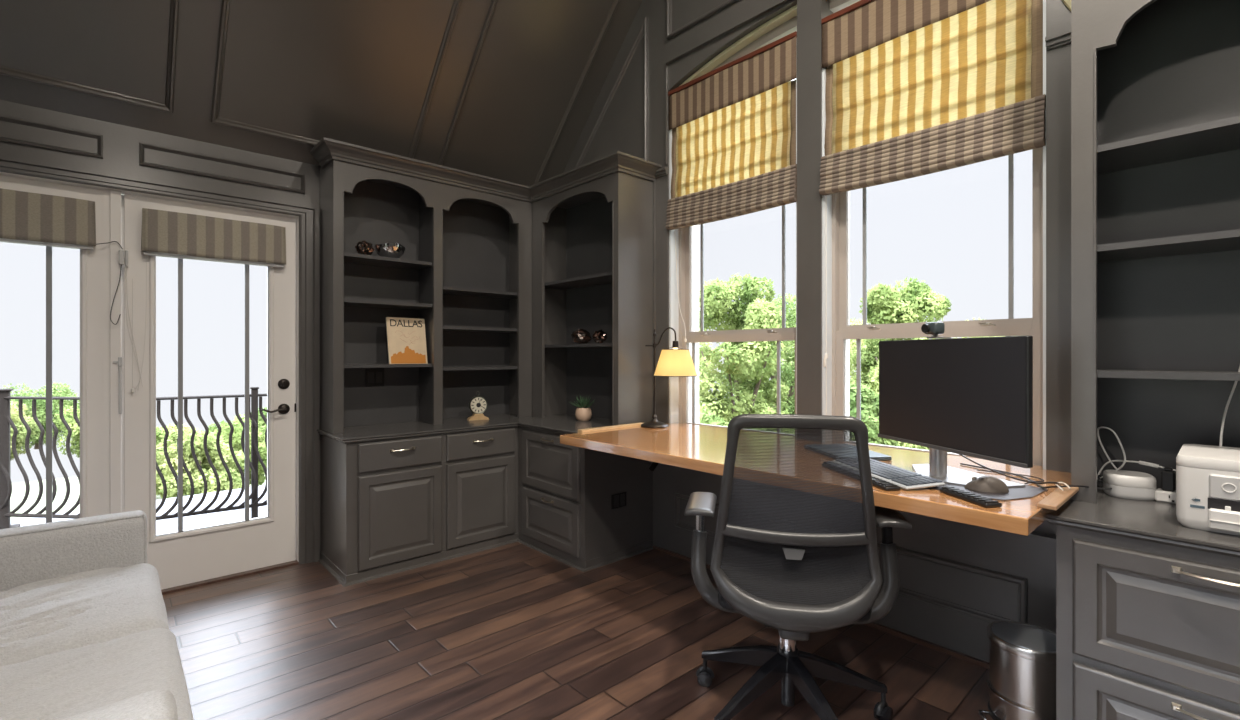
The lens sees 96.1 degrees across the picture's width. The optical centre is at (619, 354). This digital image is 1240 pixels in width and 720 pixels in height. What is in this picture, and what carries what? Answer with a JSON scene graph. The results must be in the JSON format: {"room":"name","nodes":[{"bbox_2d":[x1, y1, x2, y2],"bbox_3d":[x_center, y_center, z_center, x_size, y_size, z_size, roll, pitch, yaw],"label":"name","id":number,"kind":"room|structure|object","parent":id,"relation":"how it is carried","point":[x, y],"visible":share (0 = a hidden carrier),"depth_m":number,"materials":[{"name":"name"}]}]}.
{"room":"office","nodes":[
{"label":"office","id":0,"kind":"room"},
{"bbox_2d":[11,485,266,533],"bbox_3d":[-2.713,1.330,4.467,10.000,0.100,2.540,0,0,-42],"label":"floor","id":1,"kind":"structure","parent":0,"point":[195,521],"depth_m":4.47,"materials":[{"name":"stone"}]},
{"bbox_2d":[0,387,266,528],"bbox_3d":[-3.593,0.762,4.100,3.871,1.035,0.630,0,0,-19],"label":"balcony railing","id":2,"kind":"object","parent":1,"relation":"on","point":[6,422],"visible":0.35,"depth_m":4.00,"materials":[{"name":"black metal"}]},
{"bbox_2d":[0,100,320,558],"bbox_3d":[-2.020,-0.005,3.245,3.680,2.650,0.180,0,0,-42],"label":"wall","id":3,"kind":"structure","parent":0,"point":[120,142],"depth_m":2.80,"materials":[{"name":"grey paint"}]},
{"bbox_2d":[0,188,95,249],"bbox_3d":[-2.728,-0.620,2.489,0.564,0.232,0.063,0,0,-42],"label":"door blind","id":4,"kind":"object","parent":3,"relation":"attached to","point":[28,218],"visible":1,"depth_m":2.55,"materials":[{"name":"fabric"}]},
{"bbox_2d":[0,115,102,158],"bbox_3d":[-2.796,-1.003,2.407,0.824,0.110,0.017,0,0,-42],"label":"trim","id":5,"kind":"structure","parent":3,"relation":"attached to","point":[99,154],"depth_m":2.57,"materials":[{"name":"grey paint"}]},
{"bbox_2d":[0,175,123,522],"bbox_3d":[-2.766,0.201,2.523,0.815,2.014,0.069,0,0,-42],"label":"door","id":6,"kind":"structure","parent":3,"relation":"in","point":[101,340],"depth_m":2.71,"materials":[{"name":"white paint"}]},
{"bbox_2d":[96,241,122,324],"bbox_3d":[-2.484,-0.353,2.708,0.101,0.409,0.014,0,0,-42],"label":"wire","id":7,"kind":"object","parent":6,"relation":"attached to","point":[112,241],"visible":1,"depth_m":2.72,"materials":[{"name":"black"}]},
{"bbox_2d":[113,357,122,413],"bbox_3d":[-2.467,0.150,2.736,0.034,0.280,0.018,0,0,-42],"label":"bolt","id":8,"kind":"object","parent":6,"relation":"attached to","point":[120,359],"visible":1,"depth_m":2.74,"materials":[{"name":"grey metal"}]},
{"bbox_2d":[119,250,127,266],"bbox_3d":[-2.453,-0.480,2.753,0.036,0.080,0.044,0,0,-42],"label":"sensor","id":9,"kind":"object","parent":6,"relation":"attached to","point":[121,252],"visible":1,"depth_m":2.74,"materials":[{"name":"grey plastic"}]},
{"bbox_2d":[0,0,179,113],"bbox_3d":[-1.942,-2.311,1.660,1.082,2.203,2.099,0,0,-42],"label":"trim","id":10,"kind":"structure","parent":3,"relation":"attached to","point":[174,4],"depth_m":2.60,"materials":[{"name":"grey paint"}]},
{"bbox_2d":[0,156,318,563],"bbox_3d":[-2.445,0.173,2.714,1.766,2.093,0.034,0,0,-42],"label":"trim","id":11,"kind":"structure","parent":3,"relation":"attached to","point":[308,215],"depth_m":3.26,"materials":[{"name":"grey paint"}]},
{"bbox_2d":[124,193,295,589],"bbox_3d":[-2.182,0.201,3.022,0.755,2.014,0.101,0,0,-42],"label":"door","id":12,"kind":"structure","parent":3,"relation":"in","point":[180,557],"depth_m":2.98,"materials":[{"name":"white paint"}]},
{"bbox_2d":[141,208,285,267],"bbox_3d":[-2.163,-0.620,3.002,0.634,0.232,0.063,0,0,-42],"label":"door blind","id":13,"kind":"object","parent":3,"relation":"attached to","point":[169,234],"visible":1,"depth_m":2.96,"materials":[{"name":"fabric"}]},
{"bbox_2d":[125,255,146,392],"bbox_3d":[-2.420,-0.160,2.786,0.083,0.700,0.014,0,0,-38],"label":"blind cord","id":14,"kind":"object","parent":13,"relation":"hanging from","point":[132,340],"visible":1,"depth_m":2.78,"materials":[{"name":"white fabric"}]},
{"bbox_2d":[139,142,304,193],"bbox_3d":[-2.121,-1.003,3.020,0.736,0.110,0.017,0,0,-42],"label":"trim","id":15,"kind":"structure","parent":3,"relation":"attached to","point":[142,146],"depth_m":2.98,"materials":[{"name":"grey paint"}]},
{"bbox_2d":[161,560,298,594],"bbox_3d":[-2.507,1.214,2.785,1.570,0.012,0.165,0,0,-42],"label":"trim","id":16,"kind":"structure","parent":3,"relation":"attached to","point":[295,562],"depth_m":3.03,"materials":[{"name":"brown wood"}]},
{"bbox_2d":[210,0,460,157],"bbox_3d":[-1.042,-2.311,2.478,1.045,2.203,2.099,0,0,-42],"label":"trim","id":17,"kind":"structure","parent":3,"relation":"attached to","point":[225,6],"depth_m":3.07,"materials":[{"name":"grey paint"}]},
{"bbox_2d":[438,0,619,184],"bbox_3d":[-0.243,-2.311,3.205,0.770,2.203,2.099,0,0,-42],"label":"trim","id":18,"kind":"structure","parent":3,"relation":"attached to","point":[615,3],"depth_m":3.60,"materials":[{"name":"grey paint"}]},
{"bbox_2d":[0,0,641,185],"bbox_3d":[-0.388,-2.298,1.540,3.600,2.770,5.128,0,0,-42],"label":"ceiling","id":19,"kind":"structure","parent":0,"point":[356,72],"depth_m":3.04,"materials":[{"name":"grey paint"}]},
{"bbox_2d":[162,542,992,719],"bbox_3d":[-0.358,1.280,1.567,3.680,0.120,4.740,0,0,-42],"label":"floor","id":20,"kind":"structure","parent":0,"point":[512,631],"depth_m":2.28,"materials":[{"name":"brown wood"}]},
{"bbox_2d":[0,510,193,719],"bbox_3d":[-1.684,0.819,1.263,1.055,0.802,1.670,0,0,-42],"label":"sofa","id":21,"kind":"object","parent":20,"relation":"on","point":[85,634],"visible":1,"depth_m":1.58,"materials":[{"name":"grey fabric"}]},
{"bbox_2d":[0,563,168,665],"bbox_3d":[-1.820,0.852,1.631,0.749,0.202,0.689,0,0,-42],"label":"seat cushion","id":22,"kind":"object","parent":21,"relation":"on","point":[54,608],"depth_m":1.68,"materials":[{"name":"grey fabric"}]},
{"bbox_2d":[0,628,193,719],"bbox_3d":[-1.333,0.846,1.100,0.754,0.214,0.676,0,0,-42],"label":"seat cushion","id":23,"kind":"object","parent":21,"relation":"on","point":[61,685],"depth_m":1.29,"materials":[{"name":"grey fabric"}]},
{"bbox_2d":[319,426,518,586],"bbox_3d":[-1.218,0.844,3.473,1.077,0.752,0.552,0,0,-42],"label":"base cabinet","id":24,"kind":"object","parent":20,"relation":"on","point":[388,506],"visible":1,"depth_m":3.21,"materials":[{"name":"grey paint"}]},
{"bbox_2d":[518,426,652,571],"bbox_3d":[-0.412,0.844,3.757,0.603,0.752,1.212,0,0,-42],"label":"base cabinet","id":25,"kind":"object","parent":20,"relation":"on","point":[565,513],"visible":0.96,"depth_m":3.34,"materials":[{"name":"grey paint"}]},
{"bbox_2d":[317,414,611,443],"bbox_3d":[-0.792,0.454,3.407,1.636,0.028,1.223,0,0,-42],"label":"countertop","id":26,"kind":"structure","parent":25,"relation":"on","point":[564,424],"depth_m":3.43,"materials":[{"name":"grey paint"}]},
{"bbox_2d":[320,159,531,433],"bbox_3d":[-1.212,-0.338,3.660,1.311,1.555,0.282,0,0,-42],"label":"bookcase","id":27,"kind":"object","parent":26,"relation":"on","point":[464,269],"visible":0.99,"depth_m":3.61,"materials":[{"name":"grey paint"}]},
{"bbox_2d":[355,240,373,254],"bbox_3d":[-1.531,-0.639,3.343,0.102,0.102,0.101,0,0,-42],"label":"ornament","id":28,"kind":"object","parent":27,"relation":"on","point":[364,247],"visible":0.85,"depth_m":3.31,"materials":[{"name":"brown metal"}]},
{"bbox_2d":[373,243,404,257],"bbox_3d":[-1.422,-0.634,3.438,0.183,0.090,0.183,0,0,-42],"label":"bowl","id":29,"kind":"object","parent":27,"relation":"on","point":[393,250],"visible":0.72,"depth_m":3.38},
{"bbox_2d":[386,317,427,363],"bbox_3d":[-1.344,-0.089,3.513,0.059,0.291,0.247,0,0,45],"label":"book","id":30,"kind":"object","parent":27,"relation":"on","point":[406,337],"visible":0.99,"depth_m":3.50,"materials":[{"name":"beige paper"}]},
{"bbox_2d":[391,346,425,363],"bbox_3d":[-1.329,-0.002,3.499,0.002,0.110,0.224,-12,-8,44],"label":"print","id":31,"kind":"object","parent":30,"relation":"attached to","point":[409,356],"depth_m":3.50},
{"bbox_3d":[-1.551,0.142,3.526,0.115,0.115,0.009,0,0,-42],"label":"wall outlet","id":32,"kind":"object","parent":27,"relation":"attached to","visible":0},
{"bbox_2d":[368,372,381,382],"bbox_3d":[-1.549,0.142,3.524,0.082,0.068,0.003,0,0,-42],"label":"socket","id":33,"kind":"object","parent":32,"relation":"attached to","point":[373,377],"depth_m":3.52,"materials":[{"name":"grey plastic"}]},
{"bbox_2d":[467,391,488,420],"bbox_3d":[-0.965,0.344,3.787,0.139,0.193,0.053,0,0,-28],"label":"desk clock","id":34,"kind":"object","parent":26,"relation":"on","point":[478,405],"visible":1,"depth_m":3.77,"materials":[{"name":"brown wood"}]},
{"bbox_2d":[569,395,593,420],"bbox_3d":[-0.252,0.353,3.745,0.181,0.173,0.169,0,0,10],"label":"potted succulent","id":35,"kind":"object","parent":26,"relation":"on","point":[583,412],"visible":1,"depth_m":3.70,"materials":[{"name":"beige ceramic"}]},
{"bbox_2d":[575,407,591,420],"bbox_3d":[-0.245,0.396,3.739,0.113,0.087,0.113,0,0,-42],"label":"pot","id":36,"kind":"object","parent":35,"relation":"attached to","point":[581,413],"depth_m":3.70,"materials":[{"name":"beige ceramic"}]},
{"bbox_2d":[532,171,652,425],"bbox_3d":[-0.211,-0.338,3.758,0.302,1.555,0.923,0,0,-42],"label":"bookcase","id":37,"kind":"object","parent":26,"relation":"on","point":[592,241],"visible":0.84,"depth_m":3.88,"materials":[{"name":"grey paint"}]},
{"bbox_2d":[571,329,591,343],"bbox_3d":[-0.268,-0.128,3.815,0.143,0.108,0.134,0,0,-42],"label":"ornament","id":38,"kind":"object","parent":37,"relation":"on","point":[580,336],"visible":0.99,"depth_m":3.77,"materials":[{"name":"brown metal"}]},
{"bbox_2d":[592,329,606,342],"bbox_3d":[-0.132,-0.122,3.664,0.101,0.096,0.096,0,0,16],"label":"ornament","id":39,"kind":"object","parent":37,"relation":"on","point":[600,336],"visible":0.99,"depth_m":3.63,"materials":[{"name":"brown metal"}]},
{"bbox_2d":[611,492,625,508],"bbox_3d":[-0.004,0.868,3.325,0.118,0.085,0.009,0,0,-42],"label":"wall outlet","id":40,"kind":"object","parent":25,"relation":"attached to","point":[618,500],"visible":1,"depth_m":3.31,"materials":[{"name":"black plastic"}]},
{"bbox_2d":[614,494,624,506],"bbox_3d":[-0.002,0.868,3.323,0.082,0.068,0.003,0,0,-42],"label":"socket","id":41,"kind":"object","parent":40,"relation":"attached to","point":[619,499],"depth_m":3.32,"materials":[{"name":"grey plastic"}]},
{"bbox_2d":[684,414,911,719],"bbox_3d":[0.572,0.695,1.884,0.680,1.050,0.652,0,0,12],"label":"office chair","id":42,"kind":"object","parent":20,"relation":"on","point":[795,551],"visible":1,"depth_m":1.66,"materials":[{"name":"black"}]},
{"bbox_2d":[978,620,1055,719],"bbox_3d":[1.351,1.070,1.855,0.236,0.299,0.236,0,0,-42],"label":"trash can","id":43,"kind":"object","parent":20,"relation":"on","point":[1021,684],"visible":0.86,"depth_m":1.79,"materials":[{"name":"silver metal"}]},
{"bbox_2d":[1056,525,1239,719],"bbox_3d":[1.636,0.849,1.506,0.603,0.742,0.645,0,0,-42],"label":"base cabinet","id":44,"kind":"object","parent":20,"relation":"on","point":[1146,630],"visible":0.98,"depth_m":1.43,"materials":[{"name":"grey paint"}]},
{"bbox_2d":[1046,485,1239,557],"bbox_3d":[1.637,0.464,1.524,0.576,0.028,0.671,0,0,-42],"label":"countertop","id":45,"kind":"structure","parent":44,"relation":"on","point":[1154,521],"depth_m":1.51,"materials":[{"name":"grey paint"}]},
{"bbox_2d":[1103,470,1155,500],"bbox_3d":[1.626,0.414,1.779,0.120,0.072,0.120,0,0,28],"label":"router","id":46,"kind":"object","parent":45,"relation":"on","point":[1134,485],"visible":0.99,"depth_m":1.74,"materials":[{"name":"grey plastic"}]},
{"bbox_2d":[1097,427,1175,479],"bbox_3d":[1.658,0.330,1.775,0.042,0.185,0.244,0,0,-27],"label":"cable","id":47,"kind":"object","parent":46,"relation":"attached to","point":[1124,461],"visible":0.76,"depth_m":1.82,"materials":[{"name":"white plastic"}]},
{"bbox_2d":[1071,0,1239,502],"bbox_3d":[1.737,-0.475,1.599,0.320,1.850,0.647,0,0,-42],"label":"bookcase","id":48,"kind":"object","parent":45,"relation":"on","point":[1155,84],"visible":0.99,"depth_m":1.75,"materials":[{"name":"grey paint"}]},
{"bbox_2d":[1155,488,1175,503],"bbox_3d":[1.702,0.433,1.687,0.051,0.034,0.115,0,0,-42],"label":"power strip","id":49,"kind":"object","parent":45,"relation":"on","point":[1161,495],"visible":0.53,"depth_m":1.70,"materials":[{"name":"white plastic"}]},
{"bbox_2d":[1161,467,1175,491],"bbox_3d":[1.685,0.381,1.712,0.038,0.070,0.030,0,0,-42],"label":"plug adapter","id":50,"kind":"object","parent":49,"relation":"attached to","point":[1168,476],"visible":1,"depth_m":1.70,"materials":[{"name":"black plastic"}]},
{"bbox_2d":[1176,444,1239,535],"bbox_3d":[1.681,0.356,1.429,0.330,0.187,0.350,0,0,-42],"label":"printer","id":51,"kind":"object","parent":45,"relation":"on","point":[1207,476],"visible":1,"depth_m":1.42,"materials":[{"name":"white plastic"}]},
{"bbox_2d":[1209,508,1239,532],"bbox_3d":[1.592,0.413,1.313,0.042,0.050,0.280,0,0,-42],"label":"paper tray","id":52,"kind":"object","parent":51,"relation":"on","point":[1221,520],"depth_m":1.39,"materials":[{"name":"white plastic"}]},
{"bbox_2d":[1219,366,1239,446],"bbox_3d":[1.780,0.113,1.622,0.127,0.307,0.018,0,0,-17],"label":"cable","id":53,"kind":"object","parent":51,"relation":"on","point":[1235,382],"visible":0.89,"depth_m":1.62,"materials":[{"name":"white plastic"}]},
{"bbox_2d":[563,0,1070,662],"bbox_3d":[1.010,-1.147,2.798,0.200,4.934,4.920,0,0,-42],"label":"wall","id":54,"kind":"structure","parent":0,"point":[621,128],"depth_m":2.71,"materials":[{"name":"grey paint"}]},
{"bbox_2d":[310,137,661,201],"bbox_3d":[-0.769,-1.139,3.350,1.684,0.087,1.209,0,0,-42],"label":"crown molding","id":55,"kind":"structure","parent":54,"relation":"attached to","point":[325,150],"depth_m":3.42,"materials":[{"name":"grey paint"}]},
{"bbox_2d":[574,16,647,167],"bbox_3d":[-0.121,-1.700,3.875,0.022,0.920,0.865,0,0,-42],"label":"trim","id":56,"kind":"structure","parent":54,"relation":"attached to","point":[644,28],"depth_m":3.63,"materials":[{"name":"grey paint"}]},
{"bbox_2d":[653,178,655,413],"bbox_3d":[0.216,-0.347,3.513,0.012,1.535,0.013,0,0,-42],"label":"trim","id":57,"kind":"structure","parent":54,"relation":"attached to","point":[654,181],"depth_m":3.51,"materials":[{"name":"grey paint"}]},
{"bbox_2d":[655,167,667,177],"bbox_3d":[0.245,-1.137,3.469,0.028,0.043,0.116,0,0,-42],"label":"trim","id":58,"kind":"structure","parent":54,"relation":"attached to","point":[662,171],"depth_m":3.45,"materials":[{"name":"grey paint"}]},
{"bbox_2d":[675,493,718,537],"bbox_3d":[0.604,0.938,3.082,0.018,0.200,0.805,0,0,-42],"label":"trim","id":59,"kind":"structure","parent":54,"relation":"attached to","point":[678,496],"depth_m":3.34,"materials":[{"name":"grey paint"}]},
{"bbox_2d":[666,0,737,39],"bbox_3d":[0.921,-2.350,2.731,0.022,0.820,1.880,0,0,-42],"label":"trim","id":60,"kind":"structure","parent":54,"relation":"attached to","point":[669,34],"depth_m":3.32,"materials":[{"name":"grey paint"}]},
{"bbox_2d":[665,0,789,163],"bbox_3d":[0.916,-1.502,2.738,0.020,0.644,1.897,0,0,-42],"label":"trim","id":61,"kind":"structure","parent":54,"relation":"attached to","point":[776,3],"depth_m":3.15,"materials":[{"name":"grey paint"}]},
{"bbox_2d":[669,5,796,427],"bbox_3d":[0.669,-0.659,3.182,0.188,2.238,0.876,0,0,-42],"label":"window","id":62,"kind":"structure","parent":54,"relation":"in","point":[679,387],"depth_m":3.41,"materials":[{"name":"white wood"}]},
{"bbox_2d":[666,31,796,229],"bbox_3d":[0.600,-1.194,3.119,0.079,0.856,0.872,0,0,-42],"label":"roman shade","id":63,"kind":"object","parent":62,"relation":"attached to","point":[733,125],"visible":0.98,"depth_m":3.06,"materials":[{"name":"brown fabric"}]},
{"bbox_2d":[675,238,686,341],"bbox_3d":[0.368,-0.423,3.383,0.015,0.694,0.155,0,0,-19],"label":"shade cord","id":64,"kind":"object","parent":63,"relation":"hanging from","point":[685,339],"visible":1,"depth_m":3.40,"materials":[{"name":"white fabric"}]},
{"bbox_2d":[691,191,849,422],"bbox_3d":[1.115,-0.610,2.907,0.098,2.340,2.382,0,0,-42],"label":"trim","id":65,"kind":"structure","parent":54,"relation":"attached to","point":[696,227],"depth_m":3.61,"materials":[{"name":"paint"}]},
{"bbox_2d":[560,422,1078,535],"bbox_3d":[0.686,0.544,2.469,0.872,0.272,2.094,0,0,-42],"label":"desk","id":66,"kind":"object","parent":54,"relation":"attached to","point":[701,448],"visible":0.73,"depth_m":2.15,"materials":[{"name":"brown wood"}]},
{"bbox_2d":[640,327,696,427],"bbox_3d":[0.294,0.129,3.251,0.273,0.583,0.319,0,0,-42],"label":"table lamp","id":67,"kind":"object","parent":66,"relation":"on","point":[675,362],"visible":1,"depth_m":3.17,"materials":[{"name":"yellow fabric"}]},
{"bbox_2d":[672,341,678,347],"bbox_3d":[0.322,-0.062,3.233,0.040,0.045,0.040,0,0,-42],"label":"socket","id":68,"kind":"object","parent":67,"relation":"attached to","point":[675,343],"depth_m":3.22,"materials":[{"name":"black metal"}]},
{"bbox_2d":[869,450,891,460],"bbox_3d":[0.954,0.411,2.362,0.210,0.016,0.330,0,0,-8],"label":"laptop","id":69,"kind":"object","parent":66,"relation":"on","point":[877,456],"visible":0.2,"depth_m":2.21,"materials":[{"name":"plastic"}]},
{"bbox_2d":[872,476,900,490],"bbox_3d":[0.816,0.411,1.916,0.052,0.018,0.400,0,0,-8],"label":"wrist rest","id":70,"kind":"object","parent":66,"relation":"on","point":[882,484],"visible":0.3,"depth_m":1.74,"materials":[{"name":"black plastic"}]},
{"bbox_2d":[870,459,944,489],"bbox_3d":[0.916,0.407,1.946,0.136,0.026,0.444,0,0,-8],"label":"keyboard","id":71,"kind":"object","parent":66,"relation":"on","point":[905,479],"visible":0.7,"depth_m":1.83,"materials":[{"name":"grey plastic"}]},
{"bbox_2d":[878,336,1032,487],"bbox_3d":[1.149,0.183,1.834,0.225,0.473,0.604,0,0,-13],"label":"computer monitor","id":72,"kind":"object","parent":66,"relation":"on","point":[972,397],"visible":0.97,"depth_m":1.75,"materials":[{"name":"black plastic"}]},
{"bbox_2d":[921,322,950,338],"bbox_3d":[1.055,-0.082,1.850,0.084,0.054,0.058,0,0,-13],"label":"webcam","id":73,"kind":"object","parent":72,"relation":"on","point":[933,329],"visible":0.99,"depth_m":1.83,"materials":[{"name":"grey plastic"}]},
{"bbox_2d":[939,486,1001,507],"bbox_3d":[1.016,0.411,1.621,0.052,0.018,0.185,0,0,-8],"label":"wrist rest","id":74,"kind":"object","parent":66,"relation":"on","point":[983,501],"visible":1,"depth_m":1.60,"materials":[{"name":"black plastic"}]},
{"bbox_2d":[927,484,1047,500],"bbox_3d":[1.144,0.418,1.744,0.300,0.003,0.270,0,0,-42],"label":"mat","id":75,"kind":"object","parent":66,"relation":"on","point":[1028,491],"visible":0.38,"depth_m":1.69,"materials":[{"name":"grey fabric"}]},
{"bbox_2d":[964,475,1008,492],"bbox_3d":[1.133,0.394,1.723,0.116,0.045,0.076,0,0,27],"label":"computer mouse","id":76,"kind":"object","parent":75,"relation":"on","point":[986,483],"visible":1,"depth_m":1.70,"materials":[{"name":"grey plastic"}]},
{"bbox_2d":[959,454,1111,489],"bbox_3d":[1.341,0.395,1.883,0.323,0.075,0.504,0,0,-42],"label":"cable","id":77,"kind":"object","parent":66,"relation":"on","point":[982,466],"visible":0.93,"depth_m":1.86,"materials":[{"name":"black plastic"}]},
{"bbox_2d":[1055,482,1070,490],"bbox_3d":[1.329,0.394,1.669,0.034,0.013,0.070,0,0,19],"label":"charging cable","id":78,"kind":"object","parent":66,"relation":"on","point":[1059,482],"visible":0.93,"depth_m":1.67,"materials":[{"name":"white plastic"}]},
{"bbox_2d":[653,545,988,668],"bbox_3d":[0.925,1.211,2.730,0.016,0.018,2.117,0,0,-42],"label":"baseboard","id":79,"kind":"structure","parent":54,"relation":"attached to","point":[925,643],"depth_m":2.36,"materials":[{"name":"grey wood"}]},
{"bbox_2d":[649,461,1055,560],"bbox_3d":[0.911,0.700,2.721,0.050,0.091,2.122,0,0,-42],"label":"trim","id":80,"kind":"structure","parent":54,"relation":"attached to","point":[1037,544],"depth_m":2.21,"materials":[{"name":"grey paint"}]},
{"bbox_2d":[822,0,1045,469],"bbox_3d":[1.345,-0.648,2.438,0.188,2.216,0.878,0,0,-42],"label":"window","id":81,"kind":"structure","parent":54,"relation":"in","point":[839,329],"depth_m":2.57,"materials":[{"name":"white wood"}]},
{"bbox_2d":[819,0,1045,194],"bbox_3d":[1.277,-1.194,2.376,0.079,0.856,0.874,0,0,-42],"label":"roman shade","id":82,"kind":"object","parent":81,"relation":"attached to","point":[915,88],"visible":1,"depth_m":2.35,"materials":[{"name":"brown fabric"}]},
{"bbox_2d":[823,196,827,414],"bbox_3d":[0.993,-0.170,2.693,0.020,1.200,0.019,0,0,-42],"label":"shade cord","id":83,"kind":"object","parent":82,"relation":"hanging from","point":[825,355],"visible":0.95,"depth_m":2.69,"materials":[{"name":"white fabric"}]},
{"bbox_2d":[877,542,1027,622],"bbox_3d":[1.242,0.938,2.381,0.018,0.200,0.820,0,0,-42],"label":"trim","id":84,"kind":"structure","parent":54,"relation":"attached to","point":[1022,583],"depth_m":2.22,"materials":[{"name":"grey paint"}]},
{"bbox_2d":[1045,28,1070,49],"bbox_3d":[1.594,-1.137,1.987,0.028,0.043,0.120,0,0,-42],"label":"trim","id":85,"kind":"structure","parent":54,"relation":"attached to","point":[1061,38],"depth_m":2.00,"materials":[{"name":"grey paint"}]},
{"bbox_2d":[1062,0,1070,10],"bbox_3d":[1.600,-1.307,1.983,0.028,0.271,0.127,0,0,-42],"label":"trim","id":86,"kind":"structure","parent":54,"relation":"attached to","point":[1067,3],"depth_m":1.98,"materials":[{"name":"beige"}]},
{"label":"outside","id":87,"kind":"structure","parent":0,"visible":0},
{"bbox_2d":[11,472,265,518],"bbox_3d":[-0.470,4.320,-2.455,56.000,0.200,57.000,0,0,-42],"label":"ground","id":88,"kind":"structure","parent":87,"point":[18,489],"depth_m":16.61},
{"bbox_2d":[156,423,191,497],"bbox_3d":[-13.494,3.014,16.057,2.151,2.419,2.071,0,0,-42],"label":"leafy tree","id":89,"kind":"object","parent":88,"relation":"on","point":[160,434],"visible":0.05,"depth_m":15.86,"materials":[{"name":"green plant"}]},
{"bbox_2d":[156,428,244,498],"bbox_3d":[-10.575,2.998,13.957,2.029,2.450,2.038,0,0,7],"label":"leafy tree","id":90,"kind":"object","parent":88,"relation":"on","point":[172,451],"visible":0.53,"depth_m":13.50,"materials":[{"name":"green plant"}]},
{"bbox_2d":[203,414,266,488],"bbox_3d":[-11.098,2.969,16.024,2.268,2.510,2.047,0,0,-42],"label":"leafy tree","id":91,"kind":"object","parent":88,"relation":"on","point":[236,437],"visible":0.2,"depth_m":15.80,"materials":[{"name":"green plant"}]},
{"bbox_2d":[249,407,266,444],"bbox_3d":[-12.789,3.038,20.991,2.532,2.373,2.773,0,0,-42],"label":"leafy tree","id":92,"kind":"object","parent":88,"relation":"on","point":[262,426],"visible":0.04,"depth_m":20.50,"materials":[{"name":"green plant"}]},
{"bbox_2d":[699,328,712,405],"bbox_3d":[1.684,1.421,19.075,3.368,5.603,3.146,0,0,-16],"label":"leafy tree","id":93,"kind":"object","parent":88,"relation":"on","point":[704,344],"visible":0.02,"depth_m":18.31,"materials":[{"name":"green plant"}]},
{"bbox_2d":[699,410,740,426],"bbox_3d":[1.682,2.588,9.498,2.428,3.270,2.410,0,0,-4],"label":"leafy tree","id":94,"kind":"object","parent":88,"relation":"on","point":[710,417],"visible":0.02,"depth_m":9.72,"materials":[{"name":"green plant"}]},
{"bbox_2d":[699,273,789,426],"bbox_3d":[2.624,1.149,12.560,2.528,6.145,2.682,0,0,10],"label":"leafy tree","id":95,"kind":"object","parent":88,"relation":"on","point":[737,366],"visible":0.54,"depth_m":12.04,"materials":[{"name":"green plant"}]},
{"bbox_2d":[718,293,795,413],"bbox_3d":[4.247,1.207,15.543,3.071,6.030,2.961,0,0,10],"label":"leafy tree","id":96,"kind":"object","parent":88,"relation":"on","point":[787,371],"visible":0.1,"depth_m":14.75,"materials":[{"name":"green plant"}]},
{"bbox_2d":[782,317,876,380],"bbox_3d":[7.429,1.403,19.029,5.361,5.642,4.675,0,0,-42],"label":"leafy tree","id":97,"kind":"object","parent":88,"relation":"on","point":[859,322],"visible":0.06,"depth_m":18.20,"materials":[{"name":"green plant"}]},
{"bbox_2d":[850,383,898,445],"bbox_3d":[3.847,2.316,8.609,1.547,3.810,1.368,0,0,-3],"label":"leafy tree","id":98,"kind":"object","parent":88,"relation":"on","point":[869,402],"visible":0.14,"depth_m":8.30,"materials":[{"name":"green plant"}]},
{"bbox_2d":[850,277,951,452],"bbox_3d":[6.022,1.247,12.067,2.578,5.949,2.396,0,0,-42],"label":"leafy tree","id":99,"kind":"object","parent":88,"relation":"on","point":[885,305],"visible":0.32,"depth_m":11.82,"materials":[{"name":"green plant"}]},
{"bbox_2d":[956,317,1001,337],"bbox_3d":[11.239,1.540,16.992,3.801,5.367,3.718,0,0,-42],"label":"leafy tree","id":100,"kind":"object","parent":88,"relation":"on","point":[979,317],"visible":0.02,"depth_m":17.01,"materials":[{"name":"green plant"}]},
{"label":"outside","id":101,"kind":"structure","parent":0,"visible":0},
{"bbox_2d":[11,401,39,459],"bbox_3d":[-23.745,3.002,20.931,2.680,2.472,2.561,0,0,-42],"label":"leafy tree","id":102,"kind":"object","parent":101,"point":[22,432],"visible":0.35,"depth_m":21.35,"materials":[{"name":"green plant"}]},
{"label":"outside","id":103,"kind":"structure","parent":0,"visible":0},
{"bbox_2d":[3,382,79,448],"bbox_3d":[-26.084,2.724,25.021,3.212,3.082,3.190,0,0,-45],"label":"leafy tree","id":104,"kind":"object","parent":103,"point":[40,404],"visible":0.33,"depth_m":24.77,"materials":[{"name":"green plant"}]},
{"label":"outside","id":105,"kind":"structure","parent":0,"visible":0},
{"bbox_2d":[52,405,79,457],"bbox_3d":[-20.632,3.057,21.957,2.430,2.337,2.409,0,0,-42],"label":"leafy tree","id":106,"kind":"object","parent":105,"point":[75,436],"visible":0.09,"depth_m":21.22,"materials":[{"name":"green plant"}]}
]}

